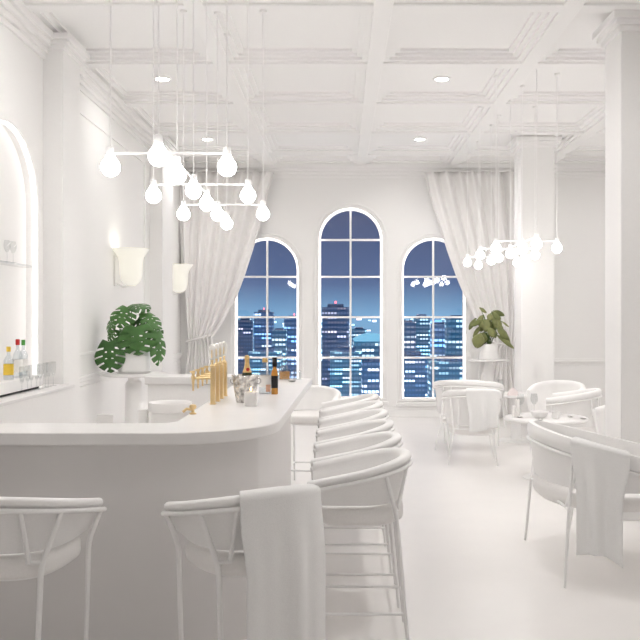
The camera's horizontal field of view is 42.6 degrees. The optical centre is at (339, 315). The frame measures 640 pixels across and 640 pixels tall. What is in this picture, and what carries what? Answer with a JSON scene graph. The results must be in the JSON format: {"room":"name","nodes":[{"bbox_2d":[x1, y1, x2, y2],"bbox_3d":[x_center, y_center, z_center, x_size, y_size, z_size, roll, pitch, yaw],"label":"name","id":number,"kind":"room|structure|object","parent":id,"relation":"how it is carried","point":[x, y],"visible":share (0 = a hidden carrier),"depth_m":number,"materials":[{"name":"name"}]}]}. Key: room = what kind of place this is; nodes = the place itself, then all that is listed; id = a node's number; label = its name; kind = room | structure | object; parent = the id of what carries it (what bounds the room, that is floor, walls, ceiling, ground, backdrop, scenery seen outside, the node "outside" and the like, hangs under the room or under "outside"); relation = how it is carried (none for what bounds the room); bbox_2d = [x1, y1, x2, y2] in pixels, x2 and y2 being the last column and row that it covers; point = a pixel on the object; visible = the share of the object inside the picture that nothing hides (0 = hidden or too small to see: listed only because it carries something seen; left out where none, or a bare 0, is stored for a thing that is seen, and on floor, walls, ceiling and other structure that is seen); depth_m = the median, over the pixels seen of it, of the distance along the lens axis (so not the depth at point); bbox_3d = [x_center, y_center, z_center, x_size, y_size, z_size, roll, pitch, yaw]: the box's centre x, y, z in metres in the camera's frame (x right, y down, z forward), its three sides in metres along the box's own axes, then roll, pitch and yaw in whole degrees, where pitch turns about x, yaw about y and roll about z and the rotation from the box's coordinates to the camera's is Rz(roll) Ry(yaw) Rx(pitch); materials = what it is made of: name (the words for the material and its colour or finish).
{"room":"cocktail bar lounge","nodes":[
{"label":"cocktail bar lounge","id":0,"kind":"room"},
{"bbox_2d":[0,22,180,422],"bbox_3d":[-2.650,-0.550,5.600,0.100,4.400,15.600,0,0,0],"label":"wall","id":1,"kind":"structure","parent":0,"point":[111,208],"depth_m":8.65,"materials":[{"name":"paint"}]},
{"bbox_2d":[0,112,41,378],"bbox_3d":[-2.643,-0.515,6.440,0.117,2.130,1.320,0,0,0],"label":"niche","id":2,"kind":"object","parent":1,"relation":"attached to","point":[12,187],"visible":0.96,"depth_m":6.79,"materials":[{"name":"paint"}]},
{"bbox_2d":[43,32,89,422],"bbox_3d":[-2.487,-0.410,7.415,0.265,4.120,0.610,0,0,0],"label":"pilaster","id":3,"kind":"object","parent":1,"relation":"attached to","point":[63,60],"visible":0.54,"depth_m":7.18,"materials":[{"name":"paint"}]},
{"bbox_2d":[0,0,185,167],"bbox_3d":[-2.550,-2.360,5.700,0.120,0.220,15.400,0,0,0],"label":"trim","id":4,"kind":"structure","parent":1,"relation":"attached to","point":[26,25],"depth_m":8.15,"materials":[{"name":"paint"}]},
{"bbox_2d":[80,111,144,355],"bbox_3d":[-2.598,-0.825,9.475,0.024,2.450,2.850,0,0,0],"label":"trim","id":5,"kind":"structure","parent":1,"relation":"attached to","point":[81,112],"depth_m":9.73,"materials":[{"name":"paint"}]},
{"bbox_2d":[80,360,151,387],"bbox_3d":[-2.590,0.660,9.425,0.040,0.120,3.530,0,0,0],"label":"trim","id":6,"kind":"structure","parent":1,"relation":"attached to","point":[83,378],"depth_m":8.56,"materials":[{"name":"paint"}]},
{"bbox_2d":[113,248,148,287],"bbox_3d":[-2.415,-0.548,9.470,0.416,0.450,0.416,0,0,0],"label":"wall sconce","id":7,"kind":"object","parent":1,"relation":"attached to","point":[130,259],"visible":1,"depth_m":9.37,"materials":[{"name":"paint"}]},
{"bbox_2d":[150,135,178,373],"bbox_3d":[-2.487,-0.410,11.550,0.265,4.120,0.840,0,0,0],"label":"pilaster","id":8,"kind":"object","parent":1,"relation":"attached to","point":[161,212],"visible":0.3,"depth_m":11.33,"materials":[{"name":"paint"}]},
{"bbox_2d":[173,264,192,293],"bbox_3d":[-2.415,-0.548,12.300,0.416,0.450,0.416,0,0,0],"label":"wall sconce","id":9,"kind":"object","parent":1,"relation":"attached to","point":[180,271],"visible":0.7,"depth_m":12.19,"materials":[{"name":"paint"}]},
{"bbox_2d":[21,0,639,164],"bbox_3d":[1.150,-2.600,5.700,7.900,0.300,15.800,0,0,0],"label":"ceiling","id":10,"kind":"structure","parent":0,"point":[346,81],"depth_m":8.52,"materials":[{"name":"paint"}]},
{"bbox_2d":[100,0,269,229],"bbox_3d":[-0.943,-1.657,5.735,0.757,1.785,3.177,0,0,0],"label":"chandelier","id":11,"kind":"object","parent":10,"relation":"hanging from","point":[158,156],"visible":1,"depth_m":5.33,"materials":[{"name":"white metal"}]},
{"bbox_2d":[100,146,119,176],"bbox_3d":[-1.259,-0.848,4.500,0.106,0.165,0.106,0,0,0],"label":"bulb","id":12,"kind":"object","parent":11,"relation":"attached to","point":[110,166],"depth_m":4.47,"materials":[{"name":"white glass"}]},
{"bbox_2d":[146,179,160,202],"bbox_3d":[-1.267,-0.848,5.570,0.106,0.165,0.106,0,0,0],"label":"bulb","id":13,"kind":"object","parent":11,"relation":"attached to","point":[153,195],"depth_m":5.54,"materials":[{"name":"white glass"}]},
{"bbox_2d":[148,134,168,166],"bbox_3d":[-0.930,-0.848,4.200,0.106,0.165,0.106,0,0,0],"label":"bulb","id":14,"kind":"object","parent":11,"relation":"attached to","point":[158,156],"depth_m":4.17,"materials":[{"name":"white glass"}]},
{"bbox_2d":[168,155,185,183],"bbox_3d":[-0.943,-0.848,4.750,0.106,0.165,0.106,0,0,0],"label":"bulb","id":15,"kind":"object","parent":11,"relation":"attached to","point":[176,174],"depth_m":4.72,"materials":[{"name":"white glass"}]},
{"bbox_2d":[177,200,189,220],"bbox_3d":[-1.256,-0.848,6.580,0.106,0.165,0.106,0,0,0],"label":"bulb","id":16,"kind":"object","parent":11,"relation":"attached to","point":[183,213],"depth_m":6.55,"materials":[{"name":"white glass"}]},
{"bbox_2d":[185,174,201,198],"bbox_3d":[-0.958,-0.848,5.360,0.106,0.165,0.106,0,0,0],"label":"bulb","id":17,"kind":"object","parent":11,"relation":"attached to","point":[193,190],"depth_m":5.33,"materials":[{"name":"white glass"}]},
{"bbox_2d":[199,188,213,210],"bbox_3d":[-0.973,-0.848,5.980,0.106,0.165,0.106,0,0,0],"label":"bulb","id":18,"kind":"object","parent":11,"relation":"attached to","point":[206,203],"depth_m":5.95,"materials":[{"name":"white glass"}]},
{"bbox_2d":[211,201,223,220],"bbox_3d":[-0.988,-0.848,6.620,0.106,0.165,0.106,0,0,0],"label":"bulb","id":19,"kind":"object","parent":11,"relation":"attached to","point":[217,214],"depth_m":6.59,"materials":[{"name":"white glass"}]},
{"bbox_2d":[221,211,232,229],"bbox_3d":[-1.004,-0.848,7.270,0.106,0.165,0.106,0,0,0],"label":"bulb","id":20,"kind":"object","parent":11,"relation":"attached to","point":[226,223],"depth_m":7.24,"materials":[{"name":"white glass"}]},
{"bbox_2d":[217,146,236,176],"bbox_3d":[-0.620,-0.848,4.500,0.106,0.165,0.106,0,0,0],"label":"bulb","id":21,"kind":"object","parent":11,"relation":"attached to","point":[226,166],"depth_m":4.47,"materials":[{"name":"white glass"}]},
{"bbox_2d":[240,179,255,202],"bbox_3d":[-0.625,-0.848,5.570,0.106,0.165,0.106,0,0,0],"label":"bulb","id":22,"kind":"object","parent":11,"relation":"attached to","point":[247,195],"depth_m":5.54,"materials":[{"name":"white glass"}]},
{"bbox_2d":[256,200,269,220],"bbox_3d":[-0.618,-0.848,6.580,0.106,0.165,0.106,0,0,0],"label":"bulb","id":23,"kind":"object","parent":11,"relation":"attached to","point":[262,213],"depth_m":6.55,"materials":[{"name":"white glass"}]},
{"bbox_2d":[464,69,561,268],"bbox_3d":[2.001,-1.607,9.875,0.825,1.885,3.551,0,0,0],"label":"chandelier","id":24,"kind":"object","parent":10,"relation":"hanging from","point":[536,244],"visible":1,"depth_m":9.39,"materials":[{"name":"white metal"}]},
{"bbox_2d":[476,245,483,258],"bbox_3d":[1.639,-0.744,9.600,0.106,0.165,0.106,0,0,0],"label":"bulb","id":25,"kind":"object","parent":24,"relation":"attached to","point":[479,254],"depth_m":9.57,"materials":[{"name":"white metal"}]},
{"bbox_2d":[491,238,500,252],"bbox_3d":[1.642,-0.744,8.630,0.106,0.165,0.106,0,0,0],"label":"bulb","id":26,"kind":"object","parent":24,"relation":"attached to","point":[496,247],"depth_m":8.60,"materials":[{"name":"white glass"}]},
{"bbox_2d":[506,244,514,257],"bbox_3d":[1.955,-0.744,9.400,0.106,0.165,0.106,0,0,0],"label":"bulb","id":27,"kind":"object","parent":24,"relation":"attached to","point":[510,253],"depth_m":9.37,"materials":[{"name":"white glass"}]},
{"bbox_2d":[517,239,526,253],"bbox_3d":[1.955,-0.744,8.800,0.106,0.165,0.106,0,0,0],"label":"bulb","id":28,"kind":"object","parent":24,"relation":"attached to","point":[522,249],"depth_m":8.77,"materials":[{"name":"white glass"}]},
{"bbox_2d":[531,233,541,248],"bbox_3d":[1.955,-0.744,8.150,0.106,0.165,0.106,0,0,0],"label":"bulb","id":29,"kind":"object","parent":24,"relation":"attached to","point":[536,243],"depth_m":8.12,"materials":[{"name":"white glass"}]},
{"bbox_2d":[552,238,561,252],"bbox_3d":[2.284,-0.744,8.630,0.106,0.165,0.106,0,0,0],"label":"bulb","id":30,"kind":"object","parent":24,"relation":"attached to","point":[556,248],"depth_m":8.60,"materials":[{"name":"white glass"}]},
{"bbox_2d":[181,178,604,407],"bbox_3d":[1.150,-0.550,13.540,8.100,4.400,0.280,0,0,0],"label":"wall","id":31,"kind":"structure","parent":0,"point":[295,206],"depth_m":13.40,"materials":[{"name":"paint"}]},
{"bbox_2d":[179,170,276,373],"bbox_3d":[-1.841,-0.357,13.222,1.630,3.994,0.194,0,0,0],"label":"curtain","id":32,"kind":"object","parent":31,"relation":"hanging from","point":[220,257],"visible":0.7,"depth_m":13.22,"materials":[{"name":"white fabric"}]},
{"bbox_2d":[230,233,302,377],"bbox_3d":[-1.200,0.043,13.455,1.230,2.806,0.210,0,0,0],"label":"window","id":33,"kind":"structure","parent":31,"relation":"in","point":[266,237],"depth_m":13.39,"materials":[{"name":"paint"}]},
{"bbox_2d":[314,203,387,404],"bbox_3d":[0.173,-0.202,13.455,1.230,3.296,0.210,0,0,0],"label":"window","id":34,"kind":"structure","parent":31,"relation":"in","point":[383,238],"depth_m":13.39,"materials":[{"name":"paint"}]},
{"bbox_2d":[294,408,440,416],"bbox_3d":[1.150,1.575,13.395,7.500,0.150,0.030,0,0,0],"label":"baseboard","id":35,"kind":"structure","parent":31,"relation":"attached to","point":[392,412],"depth_m":13.38,"materials":[{"name":"paint"}]},
{"bbox_2d":[185,164,604,177],"bbox_3d":[1.150,-2.360,13.350,7.500,0.220,0.120,0,0,0],"label":"trim","id":36,"kind":"structure","parent":31,"relation":"attached to","point":[283,170],"depth_m":13.32,"materials":[{"name":"paint"}]},
{"bbox_2d":[396,233,470,405],"bbox_3d":[1.536,0.051,13.455,1.230,2.822,0.210,0,0,0],"label":"window","id":37,"kind":"structure","parent":31,"relation":"in","point":[433,237],"depth_m":13.39,"materials":[{"name":"paint"}]},
{"bbox_2d":[421,170,513,417],"bbox_3d":[2.212,-0.357,13.220,1.793,3.994,0.200,0,0,0],"label":"curtain","id":38,"kind":"object","parent":31,"relation":"hanging from","point":[489,287],"visible":0.59,"depth_m":13.22,"materials":[{"name":"white fabric"}]},
{"bbox_2d":[481,359,604,364],"bbox_3d":[3.600,0.748,13.390,2.600,0.105,0.040,0,0,0],"label":"trim","id":39,"kind":"structure","parent":31,"relation":"attached to","point":[555,360],"depth_m":13.38,"materials":[{"name":"paint"}]},
{"bbox_2d":[291,417,639,639],"bbox_3d":[1.100,1.725,5.700,8.200,0.150,16.000,0,0,0],"label":"floor","id":40,"kind":"structure","parent":0,"point":[470,570],"depth_m":5.51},
{"bbox_2d":[0,384,74,422],"bbox_3d":[-2.445,1.120,4.600,0.300,1.060,5.000,0,0,0],"label":"bar cabinet","id":41,"kind":"object","parent":40,"relation":"on","point":[53,404],"visible":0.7,"depth_m":6.35,"materials":[{"name":"stone"}]},
{"bbox_2d":[0,384,74,406],"bbox_3d":[-2.445,0.603,4.600,0.300,0.025,5.000,0,0,0],"label":"countertop","id":42,"kind":"structure","parent":41,"relation":"on","point":[6,400],"depth_m":6.30,"materials":[{"name":"stone"}]},
{"bbox_2d":[0,375,41,396],"bbox_3d":[-2.518,0.535,5.010,0.155,0.110,3.420,0,0,0],"label":"display riser","id":43,"kind":"object","parent":42,"relation":"on","point":[10,385],"visible":1,"depth_m":6.28,"materials":[{"name":"paint"}]},
{"bbox_2d":[3,347,13,379],"bbox_3d":[-2.490,0.355,6.160,0.074,0.250,0.073,0,0,0],"label":"liquor bottle","id":44,"kind":"object","parent":43,"relation":"on","point":[8,369],"visible":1,"depth_m":6.13,"materials":[{"name":"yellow glass"}]},
{"bbox_2d":[13,339,22,376],"bbox_3d":[-2.500,0.330,6.360,0.074,0.300,0.073,0,0,0],"label":"liquor bottle","id":45,"kind":"object","parent":43,"relation":"on","point":[18,363],"visible":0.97,"depth_m":6.33,"materials":[{"name":"clear glass"}]},
{"bbox_2d":[0,497,106,639],"bbox_3d":[-1.343,1.169,3.377,0.610,0.955,0.531,0,0,6],"label":"bar stool","id":46,"kind":"object","parent":40,"relation":"on","point":[39,536],"visible":1,"depth_m":3.20,"materials":[{"name":"white metal"}]},
{"bbox_2d":[99,371,167,422],"bbox_3d":[-2.201,1.131,8.760,0.716,1.039,0.716,0,0,0],"label":"pedestal","id":47,"kind":"object","parent":40,"relation":"on","point":[133,386],"visible":0.59,"depth_m":8.68,"materials":[{"name":"stone"}]},
{"bbox_2d":[94,304,165,373],"bbox_3d":[-2.222,0.238,8.730,0.708,0.744,0.397,0,0,0],"label":"monstera","id":48,"kind":"object","parent":47,"relation":"on","point":[136,357],"visible":1,"depth_m":8.61,"materials":[{"name":"green plant"}]},
{"bbox_2d":[117,350,150,372],"bbox_3d":[-2.201,0.483,8.760,0.330,0.231,0.330,0,0,0],"label":"pot","id":49,"kind":"object","parent":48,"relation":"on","point":[127,362],"depth_m":8.60,"materials":[{"name":"white ceramic"}]},
{"bbox_2d":[0,378,311,639],"bbox_3d":[-1.259,1.100,5.542,2.023,1.100,3.376,0,0,0],"label":"bar counter","id":50,"kind":"object","parent":40,"relation":"on","point":[229,447],"depth_m":3.93,"materials":[{"name":"stone"}]},
{"bbox_2d":[97,400,191,422],"bbox_3d":[-1.337,0.722,5.620,0.635,0.255,0.297,0,0,-17],"label":"basin","id":51,"kind":"object","parent":50,"relation":"in","point":[162,411],"visible":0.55,"depth_m":5.55,"materials":[{"name":"ceramic"}]},
{"bbox_2d":[0,378,311,444],"bbox_3d":[-1.259,0.580,5.542,2.023,0.059,3.376,0,0,0],"label":"countertop","id":52,"kind":"structure","parent":50,"relation":"on","point":[228,420],"depth_m":4.07,"materials":[{"name":"stone"}]},
{"bbox_2d":[190,344,216,404],"bbox_3d":[-0.856,0.361,5.116,0.164,0.377,0.047,0,0,0],"label":"tap","id":53,"kind":"object","parent":50,"relation":"on","point":[212,349],"visible":1,"depth_m":5.10,"materials":[{"name":"gold metal"}]},
{"bbox_2d":[195,343,220,401],"bbox_3d":[-0.856,0.361,5.291,0.164,0.377,0.047,0,0,0],"label":"tap","id":54,"kind":"object","parent":50,"relation":"on","point":[217,347],"visible":0.82,"depth_m":5.28,"materials":[{"name":"gold metal"}]},
{"bbox_2d":[200,342,223,398],"bbox_3d":[-0.856,0.361,5.465,0.164,0.377,0.047,0,0,0],"label":"tap","id":55,"kind":"object","parent":50,"relation":"on","point":[220,362],"visible":0.73,"depth_m":5.45,"materials":[{"name":"gold metal"}]},
{"bbox_2d":[204,341,227,395],"bbox_3d":[-0.856,0.361,5.640,0.164,0.377,0.047,0,0,0],"label":"tap","id":56,"kind":"object","parent":50,"relation":"on","point":[223,342],"visible":0.73,"depth_m":5.62,"materials":[{"name":"gold metal"}]},
{"bbox_2d":[230,374,260,402],"bbox_3d":[-0.604,0.463,5.238,0.178,0.175,0.178,0,0,41],"label":"bucket","id":57,"kind":"object","parent":50,"relation":"on","point":[242,384],"visible":0.74,"depth_m":5.18,"materials":[{"name":"silver metal"}]},
{"bbox_2d":[242,355,251,375],"bbox_3d":[-0.594,0.382,5.238,0.070,0.265,0.070,0,0,0],"label":"champagne bottle","id":58,"kind":"object","parent":57,"relation":"in","point":[246,371],"visible":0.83,"depth_m":5.22,"materials":[{"name":"gold metal"}]},
{"bbox_2d":[244,388,257,405],"bbox_3d":[-0.547,0.491,5.037,0.079,0.117,0.079,0,0,0],"label":"jar candle","id":59,"kind":"object","parent":50,"relation":"on","point":[250,397],"visible":1,"depth_m":5.00,"materials":[{"name":"white wax"}]},
{"bbox_2d":[259,358,270,391],"bbox_3d":[-0.532,0.424,5.822,0.089,0.252,0.090,0,0,-9],"label":"bottle","id":60,"kind":"object","parent":50,"relation":"on","point":[265,379],"visible":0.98,"depth_m":5.78,"materials":[{"name":"clear glass"}]},
{"bbox_2d":[271,357,277,393],"bbox_3d":[-0.460,0.421,5.770,0.048,0.258,0.048,0,0,0],"label":"bottle","id":61,"kind":"object","parent":50,"relation":"on","point":[274,374],"visible":1,"depth_m":5.75,"materials":[{"name":"orange glass"}]},
{"bbox_2d":[144,374,232,422],"bbox_3d":[-1.268,1.083,7.110,0.775,1.135,0.350,0,0,0],"label":"bar cabinet","id":62,"kind":"object","parent":40,"relation":"on","point":[160,386],"depth_m":6.95,"materials":[{"name":"stone"}]},
{"bbox_2d":[144,374,232,384],"bbox_3d":[-1.268,0.547,7.110,0.775,0.065,0.350,0,0,0],"label":"countertop","id":63,"kind":"structure","parent":62,"relation":"on","point":[155,379],"depth_m":6.93,"materials":[{"name":"stone"}]},
{"bbox_2d":[161,495,246,639],"bbox_3d":[-0.386,1.169,3.439,0.610,0.955,0.531,0,0,-30],"label":"bar stool","id":64,"kind":"object","parent":40,"relation":"on","point":[211,527],"visible":0.45,"depth_m":3.22,"materials":[{"name":"white metal"}]},
{"bbox_2d":[240,484,324,639],"bbox_3d":[-0.225,1.038,3.273,0.412,0.717,0.192,0,0,-41],"label":"throw blanket","id":65,"kind":"object","parent":64,"relation":"on","point":[282,527],"visible":1,"depth_m":3.20,"materials":[{"name":"white fabric"}]},
{"bbox_2d":[291,385,341,480],"bbox_3d":[-0.283,1.169,7.963,0.610,0.955,0.531,0,0,7],"label":"bar stool","id":66,"kind":"object","parent":40,"relation":"on","point":[316,395],"visible":0.41,"depth_m":8.11,"materials":[{"name":"white metal"}]},
{"bbox_2d":[319,393,379,417],"bbox_3d":[0.088,1.169,7.295,0.531,0.955,0.610,0,0,1],"label":"bar stool","id":67,"kind":"object","parent":40,"relation":"on","point":[370,396],"visible":0.32,"depth_m":7.51,"materials":[{"name":"white metal"}]},
{"bbox_2d":[317,400,383,427],"bbox_3d":[0.092,1.169,6.680,0.531,0.955,0.610,0,0,1],"label":"bar stool","id":68,"kind":"object","parent":40,"relation":"on","point":[373,404],"visible":0.28,"depth_m":6.90,"materials":[{"name":"white fabric"}]},
{"bbox_2d":[315,408,388,546],"bbox_3d":[0.096,1.169,6.065,0.531,0.955,0.610,0,0,1],"label":"bar stool","id":69,"kind":"object","parent":40,"relation":"on","point":[371,414],"visible":0.3,"depth_m":6.27,"materials":[{"name":"white metal"}]},
{"bbox_2d":[313,419,394,572],"bbox_3d":[0.100,1.169,5.450,0.531,0.955,0.610,0,0,1],"label":"bar stool","id":70,"kind":"object","parent":40,"relation":"on","point":[376,425],"visible":0.39,"depth_m":5.64,"materials":[{"name":"white metal"}]},
{"bbox_2d":[310,431,402,607],"bbox_3d":[0.104,1.169,4.835,0.531,0.955,0.610,0,0,1],"label":"bar stool","id":71,"kind":"object","parent":40,"relation":"on","point":[386,439],"visible":0.43,"depth_m":5.01,"materials":[{"name":"white metal"}]},
{"bbox_2d":[307,447,412,639],"bbox_3d":[0.108,1.169,4.220,0.531,0.955,0.610,0,0,1],"label":"bar stool","id":72,"kind":"object","parent":40,"relation":"on","point":[365,488],"visible":0.89,"depth_m":4.01,"materials":[{"name":"white leather"}]},
{"bbox_2d":[433,380,504,452],"bbox_3d":[1.592,1.211,10.226,0.886,0.873,0.655,0,0,18],"label":"tub chair","id":73,"kind":"object","parent":40,"relation":"on","point":[440,386],"visible":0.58,"depth_m":10.03,"materials":[{"name":"white leather"}]},
{"bbox_2d":[442,389,501,465],"bbox_3d":[1.497,1.229,9.294,0.687,0.837,0.575,0,0,7],"label":"tub chair","id":74,"kind":"object","parent":40,"relation":"on","point":[454,401],"visible":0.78,"depth_m":9.10,"materials":[{"name":"white fabric"}]},
{"bbox_2d":[466,388,499,431],"bbox_3d":[1.579,1.036,9.049,0.404,0.477,0.189,0,0,-12],"label":"throw blanket","id":75,"kind":"object","parent":74,"relation":"on","point":[482,404],"visible":1,"depth_m":8.99,"materials":[{"name":"white fabric"}]},
{"bbox_2d":[468,359,509,426],"bbox_3d":[2.244,1.153,12.350,0.618,0.996,0.618,0,0,0],"label":"plant stand","id":76,"kind":"object","parent":40,"relation":"on","point":[488,370],"visible":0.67,"depth_m":12.27,"materials":[{"name":"stone"}]},
{"bbox_2d":[469,307,513,359],"bbox_3d":[2.273,0.261,12.350,0.677,0.786,0.300,0,0,0],"label":"potted houseplant","id":77,"kind":"object","parent":76,"relation":"on","point":[488,351],"visible":1,"depth_m":12.30,"materials":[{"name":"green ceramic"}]},
{"bbox_2d":[499,392,529,442],"bbox_3d":[2.330,1.340,10.860,0.660,0.620,0.660,0,0,0],"label":"round table","id":78,"kind":"object","parent":40,"relation":"on","point":[515,437],"visible":0.55,"depth_m":10.80,"materials":[{"name":"stone"}]},
{"bbox_2d":[504,412,588,479],"bbox_3d":[2.100,1.340,8.350,0.840,0.620,0.840,0,0,0],"label":"round table","id":79,"kind":"object","parent":40,"relation":"on","point":[564,419],"visible":0.36,"depth_m":8.24,"materials":[{"name":"stone"}]},
{"bbox_2d":[531,410,548,417],"bbox_3d":[2.020,0.997,8.300,0.180,0.066,0.180,0,0,0],"label":"bowl","id":80,"kind":"object","parent":79,"relation":"on","point":[535,413],"visible":1,"depth_m":8.24,"materials":[{"name":"white ceramic"}]},
{"bbox_2d":[525,380,585,450],"bbox_3d":[2.693,1.229,10.122,0.687,0.837,0.575,0,0,30],"label":"tub chair","id":81,"kind":"object","parent":40,"relation":"on","point":[537,393],"visible":0.38,"depth_m":10.29,"materials":[{"name":"white fabric"}]},
{"bbox_2d":[546,388,601,432],"bbox_3d":[2.644,1.229,9.211,0.575,0.837,0.687,0,0,21],"label":"tub chair","id":82,"kind":"object","parent":40,"relation":"on","point":[582,402],"visible":0.58,"depth_m":8.95,"materials":[{"name":"white fabric"}]},
{"bbox_2d":[524,420,639,587],"bbox_3d":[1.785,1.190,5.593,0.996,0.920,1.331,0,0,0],"label":"tub chair","id":83,"kind":"object","parent":40,"relation":"on","point":[553,479],"visible":0.72,"depth_m":5.29,"materials":[{"name":"white leather"}]},
{"bbox_2d":[570,437,630,567],"bbox_3d":[1.588,1.129,5.001,0.356,0.755,0.176,0,0,26],"label":"throw blanket","id":84,"kind":"object","parent":83,"relation":"on","point":[601,472],"visible":1,"depth_m":4.94,"materials":[{"name":"white fabric"}]},
{"bbox_2d":[592,405,604,434],"bbox_3d":[2.883,1.229,7.912,0.575,0.837,0.687,0,0,-27],"label":"tub chair","id":85,"kind":"object","parent":40,"relation":"on","point":[598,412],"visible":0.16,"depth_m":8.04,"materials":[{"name":"white metal"}]},
{"bbox_2d":[507,135,561,435],"bbox_3d":[2.712,-0.415,11.465,0.627,4.130,0.600,0,0,0],"label":"column","id":86,"kind":"structure","parent":0,"point":[534,278],"depth_m":11.25,"materials":[{"name":"paint"}]},
{"bbox_2d":[592,10,639,519],"bbox_3d":[2.487,-0.415,6.840,0.595,4.130,0.570,0,0,0],"label":"column","id":87,"kind":"structure","parent":0,"point":[619,34],"depth_m":6.64,"materials":[{"name":"paint"}]},
{"label":"outside","id":88,"kind":"structure","parent":0,"visible":0},
{"bbox_3d":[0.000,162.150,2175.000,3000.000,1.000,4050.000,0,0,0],"label":"ground","id":89,"kind":"structure","parent":88,"visible":0},
{"bbox_2d":[238,318,252,373],"bbox_3d":[-90.841,81.871,786.000,14.268,159.557,12.000,0,0,0],"label":"office tower","id":90,"kind":"structure","parent":89,"relation":"on","point":[245,325],"depth_m":780.07,"materials":[{"name":"blue glass"}]},
{"bbox_2d":[254,308,273,350],"bbox_3d":[-89.561,75.925,968.898,22.244,171.449,17.795,0,0,0],"label":"office tower","id":91,"kind":"structure","parent":89,"relation":"on","point":[259,323],"depth_m":959.97,"materials":[{"name":"blue glass"}]},
{"bbox_2d":[248,347,281,377],"bbox_3d":[-41.707,89.649,457.024,17.561,144.001,14.049,0,0,0],"label":"office tower","id":92,"kind":"structure","parent":89,"relation":"on","point":[256,365],"depth_m":450.04,"materials":[{"name":"teal glass"}]},
{"bbox_2d":[272,328,286,370],"bbox_3d":[-53.561,86.234,726.000,12.293,150.832,12.000,0,0,0],"label":"office tower","id":93,"kind":"structure","parent":89,"relation":"on","point":[279,335],"depth_m":720.04,"materials":[{"name":"teal glass"}]},
{"bbox_2d":[284,314,296,377],"bbox_3d":[-47.122,79.493,848.195,20.488,164.313,16.390,0,0,0],"label":"office tower","id":94,"kind":"structure","parent":89,"relation":"on","point":[290,324],"depth_m":839.96,"materials":[{"name":"blue glass"}]},
{"bbox_2d":[322,301,348,386],"bbox_3d":[-3.457,74.982,638.298,20.744,173.336,16.595,0,0,0],"label":"office tower","id":95,"kind":"structure","parent":89,"relation":"on","point":[335,331],"depth_m":630.03,"materials":[{"name":"blue glass"}]},
{"bbox_2d":[330,347,361,395],"bbox_3d":[3.293,89.649,457.024,17.561,144.001,14.049,0,0,0],"label":"office tower","id":96,"kind":"structure","parent":89,"relation":"on","point":[339,368],"depth_m":450.04,"materials":[{"name":"teal glass"}]},
{"bbox_2d":[352,327,365,346],"bbox_3d":[20.854,87.037,906.146,15.366,149.226,12.293,0,0,0],"label":"office tower","id":97,"kind":"structure","parent":89,"relation":"on","point":[357,331],"depth_m":900.05,"materials":[{"name":"teal glass"}]},
{"bbox_2d":[353,333,379,360],"bbox_3d":[20.488,87.488,625.000,20.488,148.324,50.000,0,0,0],"label":"building","id":98,"kind":"structure","parent":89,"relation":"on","point":[368,343],"depth_m":601.03,"materials":[{"name":"teal glass"}]},
{"bbox_2d":[361,359,379,395],"bbox_3d":[16.244,90.132,366.000,13.171,143.035,12.000,0,0,0],"label":"office tower","id":99,"kind":"structure","parent":89,"relation":"on","point":[370,369],"depth_m":360.03,"materials":[{"name":"blue glass"}]},
{"bbox_2d":[404,320,415,351],"bbox_3d":[65.159,82.823,786.000,14.268,157.655,12.000,0,0,0],"label":"office tower","id":100,"kind":"structure","parent":89,"relation":"on","point":[409,325],"depth_m":780.07,"materials":[{"name":"blue glass"}]},
{"bbox_2d":[404,352,427,396],"bbox_3d":[37.390,90.147,426.146,15.366,143.006,12.293,0,0,0],"label":"office tower","id":101,"kind":"structure","parent":89,"relation":"on","point":[415,370],"depth_m":420.00,"materials":[{"name":"blue glass"}]},
{"bbox_2d":[413,314,429,359],"bbox_3d":[90.000,79.771,907.024,17.561,163.757,14.049,0,0,0],"label":"office tower","id":102,"kind":"structure","parent":89,"relation":"on","point":[422,324],"depth_m":900.05,"materials":[{"name":"teal glass"}]},
{"bbox_2d":[430,322,444,359],"bbox_3d":[87.805,83.494,726.000,14.049,156.312,12.000,0,0,0],"label":"office tower","id":103,"kind":"structure","parent":89,"relation":"on","point":[439,327],"depth_m":720.04,"materials":[{"name":"blue glass"}]},
{"bbox_2d":[427,356,461,396],"bbox_3d":[48.567,89.640,361.425,18.563,144.019,14.851,0,0,0],"label":"office tower","id":104,"kind":"structure","parent":89,"relation":"on","point":[444,369],"depth_m":354.02,"materials":[{"name":"teal glass"}]},
{"bbox_2d":[436,356,461,361],"bbox_3d":[48.567,18.745,361.425,11.138,2.228,8.910,0,0,0],"label":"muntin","id":105,"kind":"object","parent":104,"relation":"on","point":[437,360],"depth_m":356.97,"materials":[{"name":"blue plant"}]},
{"bbox_2d":[445,315,461,355],"bbox_3d":[95.378,80.519,667.405,18.512,162.262,14.810,0,0,0],"label":"office tower","id":106,"kind":"structure","parent":89,"relation":"on","point":[453,326],"depth_m":659.94,"materials":[{"name":"teal glass"}]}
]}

